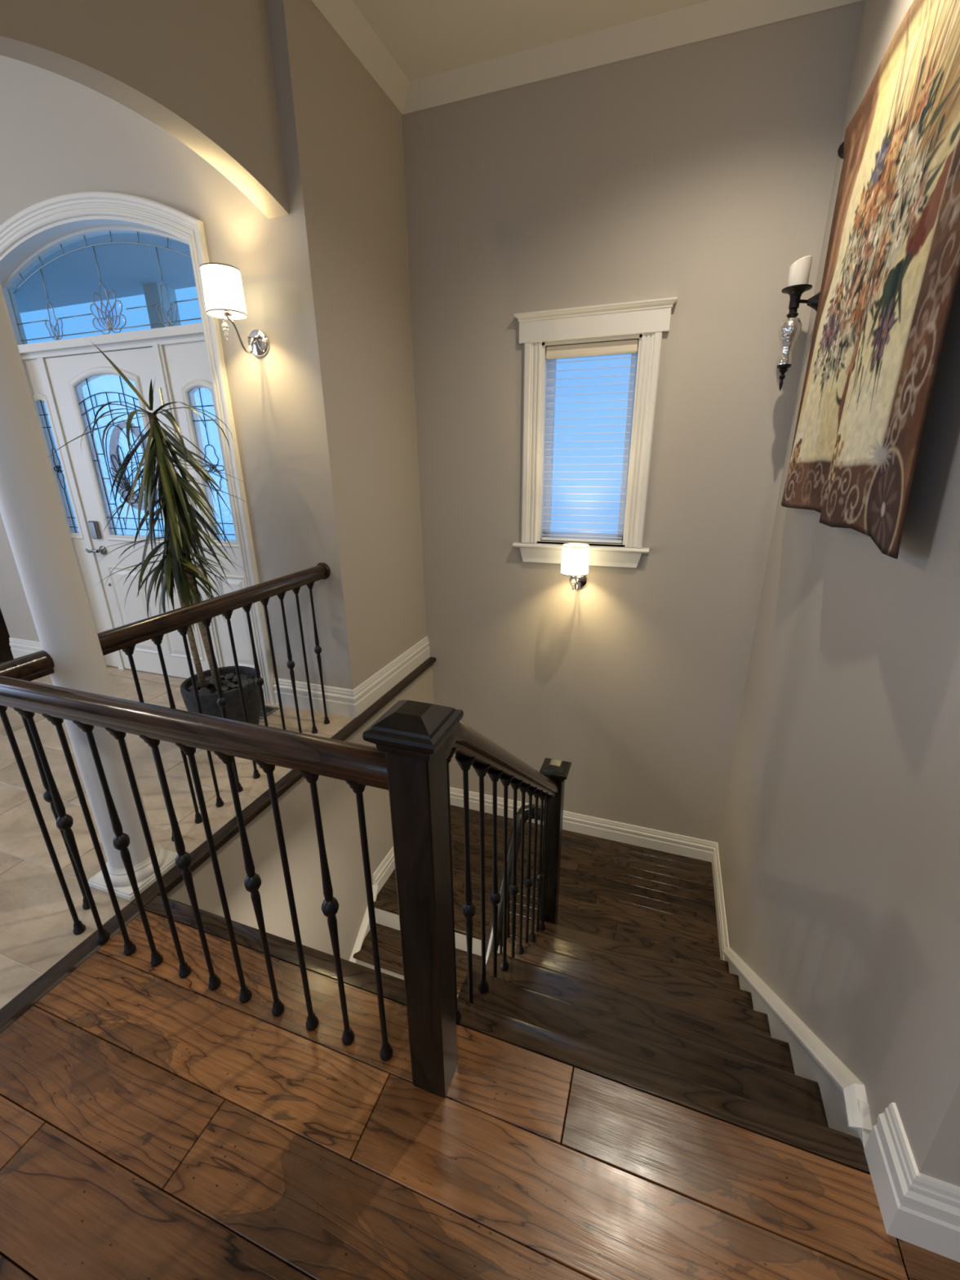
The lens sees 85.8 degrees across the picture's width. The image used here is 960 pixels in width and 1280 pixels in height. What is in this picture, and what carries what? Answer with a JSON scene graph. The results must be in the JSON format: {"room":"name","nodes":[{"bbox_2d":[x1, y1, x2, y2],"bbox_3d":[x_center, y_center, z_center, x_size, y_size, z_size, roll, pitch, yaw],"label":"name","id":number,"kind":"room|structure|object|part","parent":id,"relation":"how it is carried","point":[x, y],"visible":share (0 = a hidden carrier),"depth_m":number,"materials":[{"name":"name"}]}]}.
{"room":"stair landing","nodes":[
{"label":"stair landing","id":0,"kind":"room"},
{"bbox_2d":[0,608,5,625],"bbox_3d":[-4.339,-1.135,4.352,1.620,2.900,0.450,6,21,19],"label":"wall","id":1,"kind":"structure","parent":0,"point":[2,619],"depth_m":4.99,"materials":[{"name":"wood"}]},
{"bbox_2d":[13,233,195,312],"bbox_3d":[-3.297,-2.720,3.823,5.600,0.060,1.190,6,21,19],"label":"ceiling","id":2,"kind":"structure","parent":0,"point":[72,278],"depth_m":3.74,"materials":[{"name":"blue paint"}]},
{"bbox_2d":[0,0,288,218],"bbox_3d":[-1.992,-1.333,-0.627,0.117,0.907,6.400,6,21,19],"label":"wall header","id":3,"kind":"structure","parent":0,"point":[200,71],"depth_m":1.82,"materials":[{"name":"beige paint"}]},
{"bbox_2d":[0,54,335,687],"bbox_3d":[-3.037,-1.407,3.428,4.607,3.440,0.150,6,21,19],"label":"wall","id":4,"kind":"structure","parent":0,"point":[60,135],"depth_m":2.63,"materials":[{"name":"beige paint"}]},
{"bbox_2d":[8,637,42,658],"bbox_3d":[-3.369,0.105,3.995,0.768,0.178,0.021,6,21,19],"label":"baseboard","id":5,"kind":"structure","parent":4,"relation":"attached to","point":[19,647],"depth_m":4.05,"materials":[{"name":"white paint"}]},
{"bbox_2d":[0,191,275,704],"bbox_3d":[-2.149,-1.018,3.216,1.799,2.787,0.179,6,21,19],"label":"door","id":6,"kind":"structure","parent":4,"relation":"in","point":[184,360],"depth_m":3.11,"materials":[{"name":"white paint"}]},
{"bbox_3d":[-2.833,-1.146,3.466,0.170,0.927,0.011,6,21,19],"label":"glass frame","id":7,"kind":"part","parent":6,"relation":"part of","materials":[{"name":"white paint"}]},
{"bbox_3d":[-2.653,-0.616,3.561,0.144,0.061,0.057,6,21,19],"label":"lever handle","id":8,"kind":"part","parent":6,"relation":"part of","materials":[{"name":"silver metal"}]},
{"bbox_3d":[-2.142,-2.165,2.872,1.583,0.210,0.050,6,21,19],"label":"transom frame","id":9,"kind":"part","parent":6,"relation":"part of","materials":[{"name":"white paint"}]},
{"bbox_3d":[-2.268,-1.140,3.256,0.594,1.045,0.011,6,21,19],"label":"glass frame","id":10,"kind":"part","parent":6,"relation":"part of","materials":[{"name":"glass"}]},
{"bbox_2d":[108,417,158,510],"bbox_3d":[-2.247,-1.131,3.357,0.376,0.564,0.094,6,21,19],"label":"wreath","id":11,"kind":"object","parent":6,"relation":"attached to","point":[114,442],"visible":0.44,"depth_m":3.35,"materials":[{"name":"grey"}]},
{"bbox_3d":[-1.579,-1.017,3.041,0.258,0.940,0.011,6,21,19],"label":"glass frame","id":12,"kind":"part","parent":6,"relation":"part of","materials":[{"name":"glass"}]},
{"bbox_2d":[200,262,269,356],"bbox_3d":[-1.154,-1.538,2.433,0.174,0.325,0.277,6,21,19],"label":"wall sconce","id":13,"kind":"object","parent":4,"relation":"attached to","point":[223,291],"visible":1,"depth_m":2.32,"materials":[{"name":"white fabric"}]},
{"bbox_3d":[-1.172,-1.590,2.363,0.172,0.180,0.172,6,21,19],"label":"lamp shade","id":14,"kind":"part","parent":13,"relation":"part of","materials":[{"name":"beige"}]},
{"bbox_3d":[-1.148,-1.462,2.475,0.072,0.154,0.211,6,21,19],"label":"arm","id":15,"kind":"part","parent":13,"relation":"part of","materials":[{"name":"silver metal"}]},
{"bbox_3d":[-1.110,-1.485,2.579,0.124,0.124,0.022,6,21,19],"label":"wall plate","id":16,"kind":"part","parent":13,"relation":"part of","materials":[{"name":"silver metal"}]},
{"bbox_2d":[166,0,434,960],"bbox_3d":[-0.878,0.290,2.877,0.158,6.320,2.540,6,21,19],"label":"wall","id":17,"kind":"structure","parent":0,"point":[345,226],"depth_m":2.79,"materials":[{"name":"beige paint"}]},
{"bbox_2d":[0,657,435,1033],"bbox_3d":[-1.142,0.896,2.010,0.074,0.057,4.640,6,21,19],"label":"trim","id":18,"kind":"structure","parent":17,"relation":"attached to","point":[42,985],"depth_m":1.92,"materials":[{"name":"brown wood"}]},
{"bbox_2d":[273,635,430,718],"bbox_3d":[-0.854,0.193,3.667,0.600,0.178,1.061,6,21,19],"label":"baseboard","id":19,"kind":"structure","parent":17,"relation":"attached to","point":[344,702],"depth_m":3.25,"materials":[{"name":"white paint"}]},
{"bbox_2d":[349,883,378,963],"bbox_3d":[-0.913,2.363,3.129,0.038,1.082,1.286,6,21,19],"label":"trim","id":20,"kind":"structure","parent":17,"relation":"attached to","point":[358,943],"depth_m":3.40,"materials":[{"name":"white paint"}]},
{"bbox_2d":[311,0,862,115],"bbox_3d":[-0.666,-1.764,-0.694,2.338,0.078,7.440,6,21,19],"label":"trim","id":21,"kind":"structure","parent":17,"relation":"attached to","point":[710,19],"depth_m":2.53,"materials":[{"name":"beige paint"}]},
{"bbox_2d":[0,624,959,1279],"bbox_3d":[-1.730,1.526,0.547,9.700,0.254,7.050,6,21,19],"label":"floor","id":22,"kind":"structure","parent":0,"point":[156,1123],"depth_m":1.19,"materials":[{"name":"brown wood"}]},
{"bbox_2d":[0,284,177,901],"bbox_3d":[-1.323,-0.305,1.554,0.230,2.530,0.230,6,21,19],"label":"round column","id":23,"kind":"structure","parent":22,"relation":"on","point":[32,512],"depth_m":1.56,"materials":[{"name":"white paint"}]},
{"bbox_2d":[48,342,261,724],"bbox_3d":[-1.581,-0.410,2.615,0.874,2.030,0.848,-11,22,-27],"label":"potted plant","id":24,"kind":"object","parent":22,"relation":"on","point":[176,563],"visible":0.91,"depth_m":2.57,"materials":[{"name":"green plant"}]},
{"bbox_3d":[-1.442,0.375,2.934,0.406,0.334,0.406,6,21,19],"label":"pot","id":25,"kind":"part","parent":24,"relation":"part of","materials":[{"name":"grey ceramic"}]},
{"bbox_2d":[0,650,392,1061],"bbox_3d":[-0.777,0.570,1.461,1.364,0.930,0.220,6,21,19],"label":"balustrade","id":26,"kind":"object","parent":22,"relation":"on","point":[360,766],"visible":1,"depth_m":1.30,"materials":[{"name":"brown wood"}]},
{"bbox_3d":[-0.782,0.166,1.319,1.364,0.073,0.220,6,21,19],"label":"handrail","id":27,"kind":"part","parent":26,"relation":"part of","materials":[{"name":"brown wood"}]},
{"bbox_2d":[97,562,330,841],"bbox_3d":[-1.091,0.216,2.460,0.096,0.941,1.297,6,21,19],"label":"balustrade","id":28,"kind":"object","parent":22,"relation":"on","point":[125,637],"visible":0.8,"depth_m":2.28,"materials":[{"name":"brown wood"}]},
{"bbox_3d":[-1.097,-0.182,2.316,0.065,0.073,1.289,6,21,19],"label":"handrail","id":29,"kind":"part","parent":28,"relation":"part of","materials":[{"name":"brown wood"}]},
{"bbox_2d":[259,705,279,719],"bbox_3d":[-1.430,0.440,3.242,0.290,0.006,0.150,6,21,19],"label":"floor vent","id":30,"kind":"object","parent":22,"relation":"in","point":[269,709],"visible":0.22,"depth_m":3.23,"materials":[{"name":"grey metal"}]},
{"bbox_2d":[362,699,463,1097],"bbox_3d":[-0.119,0.617,1.145,0.143,1.037,0.143,6,21,19],"label":"newel post","id":31,"kind":"object","parent":22,"relation":"on","point":[413,735],"visible":1,"depth_m":1.06,"materials":[{"name":"black wood"}]},
{"bbox_3d":[-0.118,0.638,1.153,0.089,0.992,0.089,6,21,19],"label":"post","id":32,"kind":"part","parent":31,"relation":"part of","materials":[{"name":"black wood"}]},
{"bbox_2d":[143,895,870,1174],"bbox_3d":[-0.155,1.055,1.506,2.163,0.027,0.069,6,21,19],"label":"stair nosing","id":33,"kind":"structure","parent":22,"relation":"attached to","point":[829,1144],"depth_m":1.34,"materials":[{"name":"brown wood"}]},
{"bbox_2d":[351,0,710,81],"bbox_3d":[-1.653,-1.947,-0.411,9.950,0.100,7.800,6,21,19],"label":"ceiling","id":34,"kind":"structure","parent":0,"point":[424,38],"depth_m":2.44,"materials":[{"name":"beige paint"}]},
{"bbox_2d":[373,804,719,959],"bbox_3d":[0.478,1.802,3.678,2.198,0.220,1.169,6,21,19],"label":"floor","id":35,"kind":"structure","parent":0,"point":[665,898],"depth_m":3.58,"materials":[{"name":"black wood"}]},
{"bbox_2d":[352,907,502,997],"bbox_3d":[-0.399,2.567,2.971,1.120,1.119,1.247,6,21,19],"label":"stair skirt board","id":36,"kind":"object","parent":35,"relation":"attached to","point":[389,944],"visible":0.06,"depth_m":3.33,"materials":[{"name":"brown wood"}]},
{"bbox_2d":[479,804,544,973],"bbox_3d":[0.103,1.919,2.628,0.158,1.793,1.168,6,21,19],"label":"balustrade","id":37,"kind":"object","parent":36,"relation":"on","point":[489,940],"visible":0.11,"depth_m":2.64,"materials":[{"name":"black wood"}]},
{"bbox_2d":[457,912,828,1127],"bbox_3d":[0.615,1.571,2.208,1.053,1.430,1.517,6,21,19],"label":"flight","id":38,"kind":"object","parent":35,"relation":"on","point":[683,1013],"visible":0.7,"depth_m":1.83,"materials":[{"name":"brown wood"}]},
{"bbox_2d":[445,720,559,1023],"bbox_3d":[0.142,0.862,2.010,0.065,1.905,1.468,6,21,19],"label":"balustrade","id":39,"kind":"object","parent":38,"relation":"on","point":[470,747],"visible":0.81,"depth_m":1.70,"materials":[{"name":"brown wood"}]},
{"bbox_3d":[0.138,0.498,1.881,0.065,1.133,1.468,6,21,19],"label":"handrail","id":40,"kind":"part","parent":39,"relation":"part of","materials":[{"name":"brown wood"}]},
{"bbox_2d":[539,757,571,924],"bbox_3d":[0.400,1.170,2.870,0.143,1.130,0.143,6,21,19],"label":"newel post","id":41,"kind":"object","parent":38,"relation":"on","point":[557,771],"visible":0.81,"depth_m":2.79,"materials":[{"name":"black wood"}]},
{"bbox_3d":[0.400,1.191,2.878,0.089,1.085,0.089,6,21,19],"label":"post","id":42,"kind":"part","parent":41,"relation":"part of","materials":[{"name":"black wood"}]},
{"bbox_2d":[402,0,865,842],"bbox_3d":[0.669,-0.018,3.701,2.503,6.320,0.150,6,21,19],"label":"wall","id":43,"kind":"structure","parent":0,"point":[698,174],"depth_m":3.03,"materials":[{"name":"beige paint"}]},
{"bbox_2d":[373,786,728,960],"bbox_3d":[0.501,1.607,3.651,2.218,0.166,1.080,6,21,19],"label":"baseboard","id":44,"kind":"structure","parent":43,"relation":"attached to","point":[673,843],"depth_m":3.90,"materials":[{"name":"white paint"}]},
{"bbox_2d":[560,542,589,591],"bbox_3d":[0.617,-0.456,3.324,0.174,0.325,0.277,6,21,19],"label":"wall sconce","id":45,"kind":"object","parent":43,"relation":"attached to","point":[575,556],"visible":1,"depth_m":3.20,"materials":[{"name":"white fabric"}]},
{"bbox_3d":[0.599,-0.508,3.254,0.172,0.180,0.172,6,21,19],"label":"lamp shade","id":46,"kind":"part","parent":45,"relation":"part of","materials":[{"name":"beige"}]},
{"bbox_3d":[0.661,-0.403,3.470,0.124,0.124,0.022,6,21,19],"label":"wall plate","id":47,"kind":"part","parent":45,"relation":"part of","materials":[{"name":"silver metal"}]},
{"bbox_3d":[0.623,-0.380,3.366,0.072,0.154,0.211,6,21,19],"label":"arm","id":48,"kind":"part","parent":45,"relation":"part of","materials":[{"name":"silver metal"}]},
{"bbox_2d":[512,297,677,568],"bbox_3d":[0.670,-1.217,3.242,0.908,1.477,0.205,6,21,19],"label":"window","id":49,"kind":"structure","parent":43,"relation":"in","point":[650,318],"depth_m":3.15,"materials":[{"name":"white paint"}]},
{"bbox_3d":[0.325,-1.224,3.302,0.108,1.197,0.025,6,21,19],"label":"casing","id":50,"kind":"part","parent":49,"relation":"part of","materials":[{"name":"white paint"}]},
{"bbox_3d":[0.662,-0.626,3.428,0.884,0.040,0.155,6,21,19],"label":"sill","id":51,"kind":"part","parent":49,"relation":"part of","materials":[{"name":"white paint"}]},
{"bbox_2d":[541,339,639,542],"bbox_3d":[0.671,-1.203,3.242,0.547,1.160,0.063,6,21,19],"label":"window blind","id":52,"kind":"object","parent":49,"relation":"attached to","point":[630,346],"visible":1,"depth_m":3.13,"materials":[{"name":"beige"}]},
{"bbox_3d":[0.672,-0.665,3.435,0.533,0.018,0.030,6,21,19],"label":"rail","id":53,"kind":"part","parent":52,"relation":"part of","materials":[{"name":"white"}]},
{"bbox_3d":[0.692,-1.227,3.312,0.545,1.169,0.040,6,21,19],"label":"sash frame","id":54,"kind":"part","parent":49,"relation":"part of","materials":[{"name":"white wood"}]},
{"bbox_3d":[0.637,-1.871,2.937,0.908,0.040,0.054,6,21,19],"label":"head crown","id":55,"kind":"part","parent":49,"relation":"part of","materials":[{"name":"white paint"}]},
{"bbox_3d":[0.642,-1.808,2.973,0.856,0.118,0.028,6,21,19],"label":"head casing","id":56,"kind":"part","parent":49,"relation":"part of","materials":[{"name":"white paint"}]},
{"bbox_3d":[0.970,-1.154,3.084,0.108,1.197,0.025,6,21,19],"label":"casing","id":57,"kind":"part","parent":49,"relation":"part of","materials":[{"name":"white paint"}]},
{"bbox_2d":[717,0,959,1126],"bbox_3d":[1.377,0.498,2.216,0.120,6.320,2.640,6,21,19],"label":"wall","id":58,"kind":"structure","parent":0,"point":[838,842],"depth_m":1.46,"materials":[{"name":"beige paint"}]},
{"bbox_2d":[722,946,872,1131],"bbox_3d":[1.137,1.430,2.057,0.040,1.235,1.531,6,21,19],"label":"trim","id":59,"kind":"structure","parent":58,"relation":"attached to","point":[846,1082],"depth_m":1.48,"materials":[{"name":"white paint"}]},
{"bbox_2d":[724,956,871,1149],"bbox_3d":[1.140,1.546,2.071,0.020,1.445,1.540,6,21,19],"label":"trim","id":60,"kind":"structure","parent":58,"relation":"attached to","point":[804,1066],"depth_m":1.49,"materials":[{"name":"white paint"}]},
{"bbox_2d":[777,284,820,391],"bbox_3d":[1.530,-1.458,2.515,0.179,0.443,0.128,6,21,19],"label":"candle sconce","id":61,"kind":"object","parent":58,"relation":"attached to","point":[789,330],"visible":0.96,"depth_m":2.47,"materials":[{"name":"brown metal"}]},
{"bbox_3d":[1.504,-1.628,2.464,0.128,0.088,0.128,6,21,19],"label":"dish","id":62,"kind":"part","parent":61,"relation":"part of","materials":[{"name":"brown metal"}]},
{"bbox_2d":[786,255,813,286],"bbox_3d":[1.503,-1.725,2.430,0.088,0.118,0.088,6,21,19],"label":"pillar candle","id":63,"kind":"object","parent":61,"relation":"on","point":[799,270],"visible":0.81,"depth_m":2.40,"materials":[{"name":"beige wax"}]},
{"bbox_3d":[1.535,-1.611,2.458,0.068,0.025,0.015,6,21,19],"label":"arm","id":64,"kind":"part","parent":61,"relation":"part of","materials":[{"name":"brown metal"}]},
{"bbox_3d":[1.584,-1.601,2.443,0.060,0.104,0.104,6,21,19],"label":"wall plate","id":65,"kind":"part","parent":61,"relation":"part of","materials":[{"name":"brown metal"}]},
{"bbox_2d":[781,0,959,559],"bbox_3d":[1.264,-1.151,1.671,0.108,1.510,1.792,6,21,19],"label":"tapestry","id":66,"kind":"object","parent":58,"relation":"attached to","point":[891,274],"visible":1,"depth_m":1.48,"materials":[{"name":"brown fabric"}]},
{"bbox_2d":[897,950,959,1186],"bbox_3d":[2.080,-0.166,0.166,2.617,3.720,0.112,6,21,19],"label":"wall","id":67,"kind":"structure","parent":0,"point":[928,1107],"depth_m":0.97,"materials":[{"name":"beige paint"}]},
{"bbox_2d":[863,1102,959,1262],"bbox_3d":[2.037,1.217,0.668,2.538,0.178,0.141,6,21,19],"label":"baseboard","id":68,"kind":"structure","parent":67,"relation":"attached to","point":[918,1209],"depth_m":1.01,"materials":[{"name":"white paint"}]},
{"bbox_3d":[-2.698,-0.604,7.309,6.140,0.100,6.440,6,21,19],"label":"floor","id":69,"kind":"structure","parent":0,"visible":0},
{"bbox_2d":[142,283,181,328],"bbox_3d":[-2.522,-1.336,4.594,0.150,3.080,0.160,6,21,19],"label":"porch post","id":70,"kind":"object","parent":69,"relation":"on","point":[152,291],"visible":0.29,"depth_m":4.07,"materials":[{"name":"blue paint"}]}
]}

